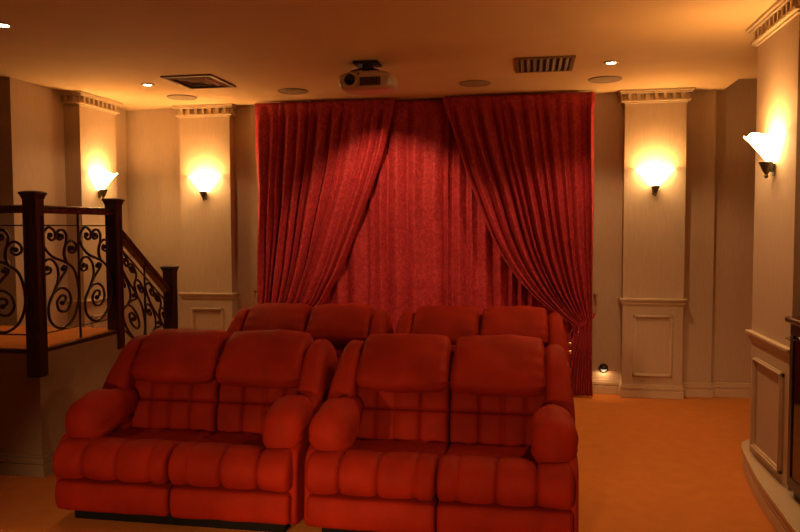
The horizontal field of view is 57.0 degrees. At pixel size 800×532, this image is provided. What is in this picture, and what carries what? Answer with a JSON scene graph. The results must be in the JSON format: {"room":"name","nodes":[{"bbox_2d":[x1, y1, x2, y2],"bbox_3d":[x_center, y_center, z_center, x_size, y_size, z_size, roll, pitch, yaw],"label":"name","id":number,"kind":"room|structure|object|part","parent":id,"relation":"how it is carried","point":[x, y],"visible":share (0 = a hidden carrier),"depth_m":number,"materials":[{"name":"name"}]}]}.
{"room":"home theater","nodes":[
{"label":"home theater","id":0,"kind":"room"},
{"bbox_2d":[0,77,130,343],"bbox_3d":[-3.989,-0.008,3.890,0.280,3.000,9.650,0,3,10],"label":"wall","id":1,"kind":"structure","parent":0,"point":[32,149],"depth_m":6.74,"materials":[{"name":"paint"}]},
{"bbox_2d":[59,91,122,327],"bbox_3d":[-3.118,-0.198,7.493,0.294,3.000,0.744,0,3,10],"label":"column","id":2,"kind":"structure","parent":0,"point":[89,119],"depth_m":7.24,"materials":[{"name":"paint"}]},
{"bbox_3d":[-3.116,0.355,7.522,0.238,0.070,0.688,0,3,10],"label":"chair rail","id":3,"kind":"part","parent":2,"relation":"part of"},
{"bbox_3d":[-3.123,-1.631,7.419,0.294,0.127,0.744,0,3,10],"label":"cornice","id":4,"kind":"part","parent":2,"relation":"part of","materials":[{"name":"beige paint"}]},
{"bbox_3d":[-3.017,0.784,7.527,0.028,0.605,0.420,0,3,10],"label":"panel moulding","id":5,"kind":"part","parent":2,"relation":"part of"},
{"bbox_2d":[89,171,117,198],"bbox_3d":[-2.953,-0.805,7.412,0.169,0.270,0.358,0,3,10],"label":"wall sconce","id":6,"kind":"object","parent":2,"relation":"attached to","point":[101,180],"visible":0.95,"depth_m":7.36,"materials":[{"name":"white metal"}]},
{"bbox_3d":[-2.952,-0.851,7.409,0.166,0.178,0.358,0,3,10],"label":"lamp shade","id":7,"kind":"part","parent":6,"relation":"part of","materials":[{"name":"beige glass"}]},
{"bbox_2d":[171,103,238,330],"bbox_3d":[-2.086,-0.229,8.030,0.694,3.000,0.244,0,3,10],"label":"column","id":8,"kind":"structure","parent":0,"point":[209,295],"depth_m":7.95,"materials":[{"name":"paint"}]},
{"bbox_2d":[189,175,219,200],"bbox_3d":[-2.114,-0.831,7.853,0.358,0.270,0.169,0,3,10],"label":"wall sconce","id":9,"kind":"object","parent":8,"relation":"attached to","point":[204,183],"visible":1,"depth_m":7.85,"materials":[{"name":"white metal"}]},
{"bbox_3d":[-2.115,-0.876,7.849,0.358,0.178,0.166,0,3,10],"label":"lamp shade","id":10,"kind":"part","parent":9,"relation":"part of","materials":[{"name":"beige glass"}]},
{"bbox_3d":[-2.091,-1.663,7.955,0.694,0.127,0.244,0,3,10],"label":"cornice","id":11,"kind":"part","parent":8,"relation":"part of","materials":[{"name":"beige paint"}]},
{"bbox_3d":[-2.096,0.756,8.008,0.370,0.605,0.028,0,3,10],"label":"panel moulding","id":12,"kind":"part","parent":8,"relation":"part of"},
{"bbox_3d":[-2.084,0.323,8.059,0.638,0.070,0.188,0,3,10],"label":"chair rail","id":13,"kind":"part","parent":8,"relation":"part of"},
{"bbox_2d":[0,0,776,109],"bbox_3d":[-0.835,-1.612,3.243,9.600,0.250,9.650,0,3,10],"label":"ceiling","id":14,"kind":"structure","parent":0,"point":[107,49],"depth_m":5.32,"materials":[{"name":"paint"}]},
{"bbox_2d":[0,22,13,27],"bbox_3d":[-2.563,-1.553,4.750,0.124,0.011,0.124,0,3,10],"label":"recessed light","id":15,"kind":"object","parent":14,"relation":"in","point":[2,24],"visible":1,"depth_m":4.74,"materials":[{"name":"beige"}]},
{"bbox_2d":[140,83,153,85],"bbox_3d":[-2.310,-1.657,6.734,0.124,0.011,0.124,0,3,10],"label":"recessed light","id":16,"kind":"object","parent":14,"relation":"in","point":[142,84],"visible":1,"depth_m":6.70,"materials":[{"name":"beige"}]},
{"bbox_2d":[167,94,196,99],"bbox_3d":[-2.191,-1.692,7.398,0.294,0.009,0.294,0,3,10],"label":"ceiling speaker","id":17,"kind":"object","parent":14,"relation":"attached to","point":[176,96],"visible":1,"depth_m":7.37,"materials":[{"name":"paint"}]},
{"bbox_2d":[160,74,235,88],"bbox_3d":[-1.799,-1.646,6.607,0.470,0.022,0.550,0,3,10],"label":"ceiling vent","id":18,"kind":"object","parent":14,"relation":"in","point":[203,81],"visible":1,"depth_m":6.56,"materials":[{"name":"metal"}]},
{"bbox_2d":[278,88,307,94],"bbox_3d":[-1.031,-1.681,7.095,0.294,0.009,0.294,0,3,10],"label":"ceiling speaker","id":19,"kind":"object","parent":14,"relation":"attached to","point":[291,91],"visible":1,"depth_m":7.07},
{"bbox_2d":[279,89,306,93],"bbox_3d":[-1.031,-1.681,7.095,0.268,0.009,0.268,0,3,10],"label":"grille","id":20,"kind":"object","parent":19,"relation":"attached to","point":[284,91],"depth_m":7.07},
{"bbox_2d":[255,99,394,309],"bbox_3d":[-0.796,-0.217,7.662,1.522,2.965,0.146,0,3,10],"label":"curtain","id":21,"kind":"object","parent":14,"relation":"hanging from","point":[318,163],"visible":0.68,"depth_m":7.64,"materials":[{"name":"red fabric"}]},
{"bbox_2d":[338,60,397,94],"bbox_3d":[-0.255,-1.510,5.931,0.449,0.236,0.372,0,3,10],"label":"projector","id":22,"kind":"object","parent":14,"relation":"hanging from","point":[370,80],"visible":1,"depth_m":5.78,"materials":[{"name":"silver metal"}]},
{"bbox_2d":[360,76,380,85],"bbox_3d":[-0.232,-1.449,5.776,0.170,0.070,0.034,0,3,10],"label":"grille","id":23,"kind":"object","parent":22,"relation":"attached to","point":[364,80],"depth_m":5.76,"materials":[{"name":"black plastic"}]},
{"bbox_2d":[312,99,573,347],"bbox_3d":[0.193,-0.218,7.623,3.428,2.965,0.131,0,3,10],"label":"curtain","id":24,"kind":"object","parent":14,"relation":"hanging from","point":[423,237],"visible":0.35,"depth_m":7.58,"materials":[{"name":"red fabric"}]},
{"bbox_2d":[459,80,490,86],"bbox_3d":[0.686,-1.668,6.734,0.294,0.009,0.294,0,3,10],"label":"ceiling speaker","id":25,"kind":"object","parent":14,"relation":"attached to","point":[469,83],"visible":1,"depth_m":6.71},
{"bbox_2d":[461,81,488,85],"bbox_3d":[0.686,-1.668,6.734,0.268,0.009,0.268,0,3,10],"label":"grille","id":26,"kind":"object","parent":25,"relation":"attached to","point":[464,83],"depth_m":6.71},
{"bbox_2d":[442,91,594,396],"bbox_3d":[1.163,-0.206,7.312,1.496,2.966,0.149,0,3,10],"label":"curtain","id":27,"kind":"object","parent":14,"relation":"hanging from","point":[528,159],"visible":0.93,"depth_m":7.24,"materials":[{"name":"red fabric"}]},
{"bbox_2d":[514,55,575,72],"bbox_3d":[1.167,-1.623,5.952,0.470,0.021,0.530,0,3,10],"label":"ceiling vent","id":28,"kind":"object","parent":14,"relation":"in","point":[547,63],"visible":1,"depth_m":5.92,"materials":[{"name":"metal"}]},
{"bbox_2d":[588,76,621,82],"bbox_3d":[1.830,-1.664,6.573,0.294,0.009,0.294,0,3,10],"label":"ceiling speaker","id":29,"kind":"object","parent":14,"relation":"attached to","point":[600,79],"visible":1,"depth_m":6.55},
{"bbox_2d":[603,60,618,64],"bbox_3d":[1.692,-1.627,5.899,0.124,0.011,0.124,0,3,10],"label":"recessed light","id":30,"kind":"object","parent":14,"relation":"in","point":[611,62],"visible":1,"depth_m":5.87,"materials":[{"name":"beige"}]},
{"bbox_2d":[0,394,776,531],"bbox_3d":[-0.824,1.583,3.409,9.600,0.150,9.650,0,3,10],"label":"floor","id":31,"kind":"structure","parent":0,"point":[645,464],"depth_m":4.92,"materials":[{"name":"carpet"}]},
{"bbox_2d":[0,326,125,477],"bbox_3d":[-2.837,0.939,6.080,1.230,0.874,2.067,0,3,10],"label":"platform","id":32,"kind":"object","parent":31,"relation":"on","point":[33,411],"visible":0.65,"depth_m":5.06,"materials":[{"name":"paint"}]},
{"bbox_3d":[-2.838,1.304,6.088,1.230,0.145,2.040,0,3,10],"label":"baseboard","id":33,"kind":"part","parent":32,"relation":"part of","materials":[{"name":"paint"}]},
{"bbox_2d":[0,190,178,377],"bbox_3d":[-2.841,0.323,5.989,1.249,1.758,2.003,0,3,10],"label":"stair railing","id":34,"kind":"object","parent":32,"relation":"on","point":[36,310],"visible":0.94,"depth_m":5.41,"materials":[{"name":"brown wood"}]},
{"bbox_3d":[-3.069,-0.385,5.039,1.125,0.055,0.069,0,3,10],"label":"handrail","id":35,"kind":"part","parent":34,"relation":"part of","materials":[{"name":"brown wood"}]},
{"bbox_3d":[-2.705,0.096,4.999,0.374,0.736,0.037,0,3,10],"label":"scroll panel","id":36,"kind":"part","parent":34,"relation":"part of","materials":[{"name":"metal"}]},
{"bbox_3d":[-2.454,0.139,4.957,0.100,1.215,0.100,0,3,10],"label":"newel post","id":37,"kind":"part","parent":34,"relation":"part of","materials":[{"name":"brown wood"}]},
{"bbox_3d":[-2.405,0.083,5.230,0.036,0.736,0.424,0,3,10],"label":"scroll panel","id":38,"kind":"part","parent":34,"relation":"part of","materials":[{"name":"metal"}]},
{"bbox_3d":[-2.370,-0.407,5.414,0.069,0.055,0.855,0,3,10],"label":"handrail","id":39,"kind":"part","parent":34,"relation":"part of","materials":[{"name":"brown wood"}]},
{"bbox_3d":[-2.330,0.061,5.648,0.036,0.736,0.424,0,3,10],"label":"scroll panel","id":40,"kind":"part","parent":34,"relation":"part of","materials":[{"name":"metal"}]},
{"bbox_3d":[-2.285,0.077,5.905,0.100,1.170,0.100,0,3,10],"label":"newel post","id":41,"kind":"part","parent":34,"relation":"part of","materials":[{"name":"brown wood"}]},
{"bbox_3d":[-2.239,0.260,6.163,0.036,0.776,0.409,0,3,10],"label":"scroll panel","id":42,"kind":"part","parent":34,"relation":"part of","materials":[{"name":"metal"}]},
{"bbox_3d":[-2.208,-0.036,6.332,0.069,0.605,0.848,0,3,10],"label":"handrail","id":43,"kind":"part","parent":34,"relation":"part of","materials":[{"name":"brown wood"}]},
{"bbox_3d":[-2.166,0.519,6.581,0.036,0.776,0.409,0,3,10],"label":"scroll panel","id":44,"kind":"part","parent":34,"relation":"part of","materials":[{"name":"metal"}]},
{"bbox_3d":[-2.123,0.593,6.829,0.100,1.127,0.100,0,3,10],"label":"newel post","id":45,"kind":"part","parent":34,"relation":"part of","materials":[{"name":"brown wood"}]},
{"bbox_2d":[53,328,337,531],"bbox_3d":[-1.188,0.939,4.572,1.461,1.019,1.139,0,3,10],"label":"recliner sofa","id":46,"kind":"object","parent":31,"relation":"on","point":[209,428],"visible":0.94,"depth_m":4.26,"materials":[{"name":"red fabric"}]},
{"bbox_3d":[-1.905,1.178,4.501,0.064,0.459,0.583,0,3,10],"label":"panel","id":47,"kind":"part","parent":46,"relation":"part of","materials":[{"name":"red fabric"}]},
{"bbox_2d":[65,387,137,439],"bbox_3d":[-1.813,0.892,4.500,0.254,0.302,0.520,0,3,10],"label":"armrest","id":48,"kind":"object","parent":46,"relation":"on","point":[100,414],"depth_m":4.35,"materials":[{"name":"red fabric"}]},
{"bbox_2d":[53,427,215,483],"bbox_3d":[-1.565,1.088,4.466,0.700,0.217,0.781,0,3,10],"label":"seat cushion","id":49,"kind":"object","parent":46,"relation":"on","point":[114,455],"depth_m":4.14,"materials":[{"name":"red fabric"}]},
{"bbox_2d":[168,431,292,491],"bbox_3d":[-0.872,1.093,4.341,0.700,0.220,0.779,0,3,10],"label":"seat cushion","id":50,"kind":"object","parent":46,"relation":"on","point":[215,461],"depth_m":4.00,"materials":[{"name":"red fabric"}]},
{"bbox_2d":[262,395,312,447],"bbox_3d":[-0.626,0.898,4.289,0.252,0.302,0.520,0,3,10],"label":"armrest","id":51,"kind":"object","parent":46,"relation":"on","point":[286,424],"depth_m":4.07,"materials":[{"name":"red fabric"}]},
{"bbox_3d":[-0.542,1.186,4.258,0.064,0.459,0.583,0,3,10],"label":"panel","id":52,"kind":"part","parent":46,"relation":"part of","materials":[{"name":"red fabric"}]},
{"bbox_2d":[226,303,393,362],"bbox_3d":[-0.841,0.851,6.255,1.461,1.019,1.139,0,3,10],"label":"recliner sofa","id":53,"kind":"object","parent":31,"relation":"on","point":[340,324],"visible":0.25,"depth_m":6.37,"materials":[{"name":"red fabric"}]},
{"bbox_2d":[304,333,578,531],"bbox_3d":[0.275,0.947,4.311,1.461,1.019,1.139,0,3,10],"label":"recliner sofa","id":54,"kind":"object","parent":31,"relation":"on","point":[412,432],"visible":1,"depth_m":4.06,"materials":[{"name":"red fabric"}]},
{"bbox_3d":[-0.442,1.187,4.240,0.064,0.459,0.583,0,3,10],"label":"panel","id":55,"kind":"part","parent":54,"relation":"part of","materials":[{"name":"red fabric"}]},
{"bbox_2d":[309,396,362,452],"bbox_3d":[-0.350,0.901,4.239,0.254,0.302,0.520,0,3,10],"label":"armrest","id":56,"kind":"object","parent":54,"relation":"on","point":[337,427],"depth_m":4.03,"materials":[{"name":"red fabric"}]},
{"bbox_2d":[305,438,449,500],"bbox_3d":[-0.102,1.096,4.206,0.700,0.217,0.781,0,3,10],"label":"seat cushion","id":57,"kind":"object","parent":54,"relation":"on","point":[363,469],"depth_m":3.87,"materials":[{"name":"red fabric"}]},
{"bbox_2d":[436,442,574,509],"bbox_3d":[0.591,1.101,4.080,0.700,0.220,0.779,0,3,10],"label":"seat cushion","id":58,"kind":"object","parent":54,"relation":"on","point":[469,475],"depth_m":3.75,"materials":[{"name":"red fabric"}]},
{"bbox_2d":[530,404,578,463],"bbox_3d":[0.837,0.906,4.028,0.252,0.302,0.520,0,3,10],"label":"armrest","id":59,"kind":"object","parent":54,"relation":"on","point":[553,432],"depth_m":3.81,"materials":[{"name":"red fabric"}]},
{"bbox_3d":[0.921,1.194,3.997,0.064,0.459,0.583,0,3,10],"label":"panel","id":60,"kind":"part","parent":54,"relation":"part of","materials":[{"name":"red fabric"}]},
{"bbox_2d":[395,305,571,380],"bbox_3d":[0.631,0.859,5.993,1.461,1.019,1.139,0,3,10],"label":"recliner sofa","id":61,"kind":"object","parent":31,"relation":"on","point":[453,322],"visible":0.21,"depth_m":6.11,"materials":[{"name":"red fabric"}]},
{"bbox_2d":[567,361,571,380],"bbox_3d":[1.192,0.818,5.709,0.252,0.302,0.520,0,3,10],"label":"pillow","id":62,"kind":"object","parent":61,"relation":"on","point":[568,362],"depth_m":5.50,"materials":[{"name":"red fabric"}]},
{"bbox_2d":[741,439,799,531],"bbox_3d":[1.922,1.508,1.730,0.606,0.155,7.320,0,3,10],"label":"stage","id":63,"kind":"object","parent":31,"relation":"on","point":[779,504],"visible":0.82,"depth_m":4.25,"materials":[{"name":"beige wood"}]},
{"bbox_2d":[785,316,799,501],"bbox_3d":[2.325,0.816,3.699,0.481,1.020,0.945,0,3,10],"label":"media cabinet","id":64,"kind":"object","parent":63,"relation":"on","point":[793,452],"visible":1,"depth_m":4.08,"materials":[{"name":"brown wood"}]},
{"bbox_3d":[2.167,0.794,3.946,0.008,0.800,0.333,0,3,10],"label":"glass pane","id":65,"kind":"part","parent":64,"relation":"part of","materials":[{"name":"black"}]},
{"bbox_2d":[126,78,756,382],"bbox_3d":[0.725,-0.300,7.763,8.100,3.150,0.350,0,3,10],"label":"wall","id":66,"kind":"structure","parent":0,"point":[720,163],"depth_m":7.28,"materials":[{"name":"paint"}]},
{"bbox_2d":[567,293,597,353],"bbox_3d":[1.798,0.565,7.295,0.414,0.580,0.151,-2,3,-26],"label":"tieback","id":67,"kind":"object","parent":66,"relation":"attached to","point":[595,295],"visible":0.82,"depth_m":7.23,"materials":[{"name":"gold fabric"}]},
{"bbox_2d":[599,363,607,372],"bbox_3d":[2.046,1.029,7.402,0.094,0.094,0.033,0,3,10],"label":"step light","id":68,"kind":"object","parent":66,"relation":"attached to","point":[603,368],"visible":1,"depth_m":7.40,"materials":[{"name":"black plastic"}]},
{"bbox_2d":[592,379,750,397],"bbox_3d":[0.726,1.209,7.677,7.650,0.145,0.065,0,3,10],"label":"baseboard","id":69,"kind":"structure","parent":66,"relation":"attached to","point":[691,389],"depth_m":7.26,"materials":[{"name":"beige wood"}]},
{"bbox_2d":[617,87,694,398],"bbox_3d":[2.477,-0.203,7.216,0.693,3.000,0.244,0,3,10],"label":"column","id":70,"kind":"structure","parent":0,"point":[652,300],"depth_m":7.16,"materials":[{"name":"paint"}]},
{"bbox_3d":[2.468,0.782,7.195,0.369,0.605,0.028,0,3,10],"label":"panel moulding","id":71,"kind":"part","parent":70,"relation":"part of","materials":[{"name":"beige wood"}]},
{"bbox_3d":[2.479,0.349,7.245,0.637,0.070,0.188,0,3,10],"label":"chair rail","id":72,"kind":"part","parent":70,"relation":"part of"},
{"bbox_2d":[636,167,673,195],"bbox_3d":[2.449,-0.804,7.040,0.358,0.270,0.169,0,3,10],"label":"wall sconce","id":73,"kind":"object","parent":70,"relation":"attached to","point":[654,177],"visible":1,"depth_m":7.04,"materials":[{"name":"beige glass"}]},
{"bbox_3d":[2.448,-0.850,7.036,0.358,0.178,0.166,0,3,10],"label":"lamp shade","id":74,"kind":"part","parent":73,"relation":"part of","materials":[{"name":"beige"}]},
{"bbox_3d":[2.472,-1.636,7.142,0.693,0.127,0.244,0,3,10],"label":"cornice","id":75,"kind":"part","parent":70,"relation":"part of","materials":[{"name":"beige paint"}]},
{"bbox_2d":[745,0,799,490],"bbox_3d":[2.350,-0.142,4.552,0.216,2.845,0.894,0,3,10],"label":"column","id":76,"kind":"structure","parent":0,"point":[776,253],"depth_m":4.48,"materials":[{"name":"paint"}]},
{"bbox_2d":[743,130,784,177],"bbox_3d":[2.212,-0.673,4.523,0.169,0.270,0.358,0,3,10],"label":"wall sconce","id":77,"kind":"object","parent":76,"relation":"attached to","point":[767,146],"visible":1,"depth_m":4.46,"materials":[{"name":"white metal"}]},
{"bbox_3d":[2.211,-0.719,4.521,0.166,0.178,0.358,0,3,10],"label":"lamp shade","id":78,"kind":"part","parent":77,"relation":"part of","materials":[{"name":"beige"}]},
{"bbox_3d":[2.295,0.916,4.617,0.028,0.605,0.570,0,3,10],"label":"panel moulding","id":79,"kind":"part","parent":76,"relation":"part of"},
{"bbox_3d":[2.352,0.488,4.585,0.160,0.070,0.838,0,3,10],"label":"chair rail","id":80,"kind":"part","parent":76,"relation":"part of","materials":[{"name":"beige wood"}]},
{"bbox_3d":[2.345,-1.498,4.482,0.216,0.127,0.894,0,3,10],"label":"cornice","id":81,"kind":"part","parent":76,"relation":"part of","materials":[{"name":"beige paint"}]}
]}

